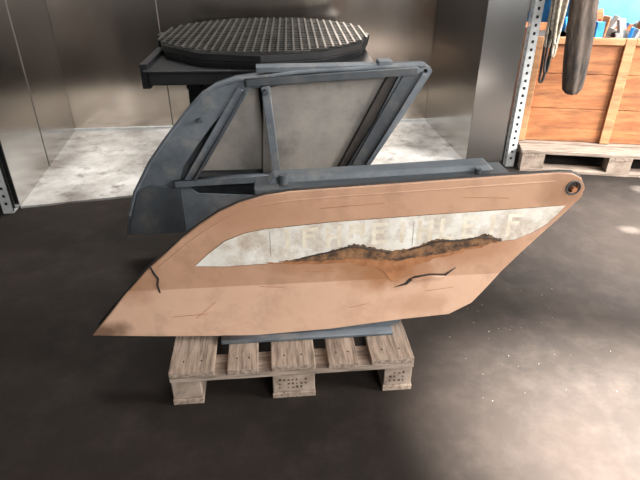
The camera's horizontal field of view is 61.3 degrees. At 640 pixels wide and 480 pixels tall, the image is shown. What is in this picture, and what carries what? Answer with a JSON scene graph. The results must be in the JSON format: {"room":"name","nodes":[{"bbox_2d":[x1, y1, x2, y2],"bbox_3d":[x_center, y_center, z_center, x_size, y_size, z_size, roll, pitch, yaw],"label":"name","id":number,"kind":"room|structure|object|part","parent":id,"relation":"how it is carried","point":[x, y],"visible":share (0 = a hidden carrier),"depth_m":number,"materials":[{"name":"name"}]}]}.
{"room":"workshop","nodes":[
{"label":"workshop","id":0,"kind":"room"},
{"bbox_2d":[0,0,74,207],"bbox_3d":[-1.819,-1.507,3.071,0.033,2.300,1.346,-5,30,-8],"label":"wall","id":1,"kind":"structure","parent":0,"point":[23,157],"depth_m":3.32,"materials":[{"name":"silver metal"}]},
{"bbox_2d":[45,0,436,127],"bbox_3d":[-0.525,-1.910,3.768,2.784,2.300,0.033,-3,30,-4],"label":"wall","id":2,"kind":"structure","parent":0,"point":[101,45],"depth_m":3.98,"materials":[{"name":"silver metal"}]},
{"bbox_2d":[75,119,425,130],"bbox_3d":[-0.523,-0.917,4.319,2.784,0.030,0.014,-3,30,-4],"label":"trim","id":3,"kind":"structure","parent":2,"relation":"attached to","point":[401,120],"depth_m":4.24,"materials":[{"name":"grey metal"}]},
{"bbox_2d":[45,0,531,53],"bbox_3d":[0.000,-4.052,5.778,14.000,4.000,0.140,0,30,0],"label":"wall","id":4,"kind":"structure","parent":0,"point":[530,0],"depth_m":6.45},
{"bbox_2d":[0,56,639,479],"bbox_3d":[0.000,-0.012,2.880,14.000,0.100,13.000,0,30,0],"label":"floor","id":5,"kind":"structure","parent":0,"point":[75,404],"depth_m":1.88,"materials":[{"name":"concrete"}]},
{"bbox_2d":[0,167,17,213],"bbox_3d":[-1.740,-1.158,2.465,0.057,2.300,0.057,-2,30,-3],"label":"post","id":6,"kind":"object","parent":5,"relation":"on","point":[5,200],"visible":1,"depth_m":2.97,"materials":[{"name":"grey metal"}]},
{"bbox_2d":[21,128,170,207],"bbox_3d":[-1.441,-0.535,3.676,0.729,0.012,1.347,-5,30,-8],"label":"floor plate","id":7,"kind":"object","parent":5,"relation":"on","point":[92,165],"depth_m":3.57,"materials":[{"name":"grey concrete"}]},
{"bbox_2d":[168,320,413,404],"bbox_3d":[-0.141,0.174,2.315,0.806,0.145,1.206,-3,30,-5],"label":"wooden pallet","id":8,"kind":"object","parent":5,"relation":"on","point":[293,365],"visible":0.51,"depth_m":1.81,"materials":[{"name":"brown wood"}]},
{"bbox_2d":[126,58,431,234],"bbox_3d":[-0.216,-0.392,2.375,1.366,0.756,0.114,-2,30,-4],"label":"car door frame","id":9,"kind":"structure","parent":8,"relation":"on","point":[241,128],"depth_m":2.33,"materials":[{"name":"grey paint"}]},
{"bbox_3d":[-0.747,-0.136,2.435,0.262,0.242,0.006,-3,30,-4],"label":"tail plate","id":10,"kind":"part","parent":9,"relation":"part of","materials":[{"name":"grey paint"}]},
{"bbox_3d":[-0.390,-0.472,2.338,0.308,0.362,0.004,-3,30,-4],"label":"dusty corner plate","id":11,"kind":"part","parent":9,"relation":"part of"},
{"bbox_3d":[-0.003,-0.714,2.229,0.520,0.023,0.065,-3,30,-4],"label":"rail","id":12,"kind":"part","parent":9,"relation":"part of","materials":[{"name":"grey metal"}]},
{"bbox_3d":[0.040,-0.447,2.379,0.608,0.557,0.006,-3,30,-4],"label":"dusty plate","id":13,"kind":"part","parent":9,"relation":"part of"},
{"bbox_2d":[92,158,584,344],"bbox_3d":[0.034,0.046,1.800,1.621,0.588,0.165,-3,30,-4],"label":"panel","id":14,"kind":"object","parent":8,"relation":"on","point":[360,250],"visible":1,"depth_m":1.75,"materials":[{"name":"orange paint"}]},
{"bbox_3d":[0.193,-0.221,1.715,0.716,0.040,0.063,-3,30,-4],"label":"raised rail","id":15,"kind":"part","parent":14,"relation":"part of","materials":[{"name":"grey metal"}]},
{"bbox_3d":[0.194,-0.197,1.709,0.800,0.040,0.107,-3,30,-4],"label":"rail","id":16,"kind":"part","parent":14,"relation":"part of","materials":[{"name":"grey metal"}]},
{"bbox_2d":[371,121,461,164],"bbox_3d":[0.602,-0.736,4.022,0.656,0.012,0.857,-5,30,-8],"label":"floor plate","id":17,"kind":"object","parent":5,"relation":"on","point":[412,141],"depth_m":3.91,"materials":[{"name":"grey concrete"}]},
{"bbox_2d":[139,17,373,103],"bbox_3d":[-0.320,-0.843,3.347,1.220,0.847,1.220,-2,30,-3],"label":"table","id":18,"kind":"object","parent":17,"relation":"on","point":[199,55],"visible":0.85,"depth_m":2.84,"materials":[{"name":"black metal"}]},
{"bbox_2d":[503,0,544,166],"bbox_3d":[1.264,-1.501,3.058,0.054,2.300,0.054,-1,30,-3],"label":"post","id":19,"kind":"object","parent":5,"relation":"on","point":[536,12],"visible":1,"depth_m":3.33,"materials":[{"name":"silver metal"}]},
{"bbox_2d":[506,123,639,177],"bbox_3d":[1.965,-0.668,3.773,1.220,0.144,0.800,5,30,8],"label":"wooden pallet","id":20,"kind":"object","parent":5,"relation":"on","point":[618,157],"visible":0.44,"depth_m":3.50,"materials":[{"name":"brown wood"}]},
{"bbox_2d":[509,9,639,143],"bbox_3d":[1.940,-1.118,3.634,1.150,0.771,0.622,4,30,7],"label":"crate","id":21,"kind":"object","parent":20,"relation":"on","point":[606,110],"visible":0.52,"depth_m":3.46,"materials":[{"name":"orange wood"}]},
{"bbox_3d":[1.381,-1.115,3.739,0.018,0.660,0.564,4,30,7],"label":"panel","id":22,"kind":"part","parent":21,"relation":"part of","materials":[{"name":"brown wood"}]},
{"bbox_3d":[1.982,-1.220,3.921,1.150,0.660,0.018,4,30,7],"label":"panel","id":23,"kind":"part","parent":21,"relation":"part of","materials":[{"name":"brown wood"}]},
{"bbox_3d":[1.999,-1.310,3.089,1.402,1.939,0.040,0,30,0],"label":"frame","id":24,"kind":"object","parent":5,"relation":"on","visible":0},
{"bbox_2d":[538,0,568,82],"bbox_3d":[1.333,-1.507,2.911,0.074,1.314,0.128,0,30,0],"label":"bundle","id":25,"kind":"object","parent":24,"relation":"hanging from","point":[558,8],"visible":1,"depth_m":3.06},
{"bbox_2d":[562,0,598,94],"bbox_3d":[1.498,-1.490,2.947,0.180,1.393,0.135,13,33,22],"label":"roll","id":26,"kind":"object","parent":24,"relation":"hanging from","point":[581,23],"visible":1,"depth_m":3.11,"materials":[{"name":"fabric"}]},
{"bbox_2d":[425,0,488,158],"bbox_3d":[0.938,-1.742,3.477,0.030,2.300,0.908,-4,30,-7],"label":"wall","id":27,"kind":"structure","parent":0,"point":[459,27],"depth_m":3.73,"materials":[{"name":"silver metal"}]},
{"bbox_2d":[466,0,529,162],"bbox_3d":[1.106,-1.522,3.096,0.244,2.300,0.030,1,30,1],"label":"wall","id":28,"kind":"structure","parent":0,"point":[506,20],"depth_m":3.37,"materials":[{"name":"silver metal"}]},
{"bbox_2d":[527,0,639,23],"bbox_3d":[2.800,-1.884,4.744,1.900,1.279,1.100,0,30,0],"label":"wall","id":29,"kind":"structure","parent":0,"point":[629,10],"depth_m":4.27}
]}

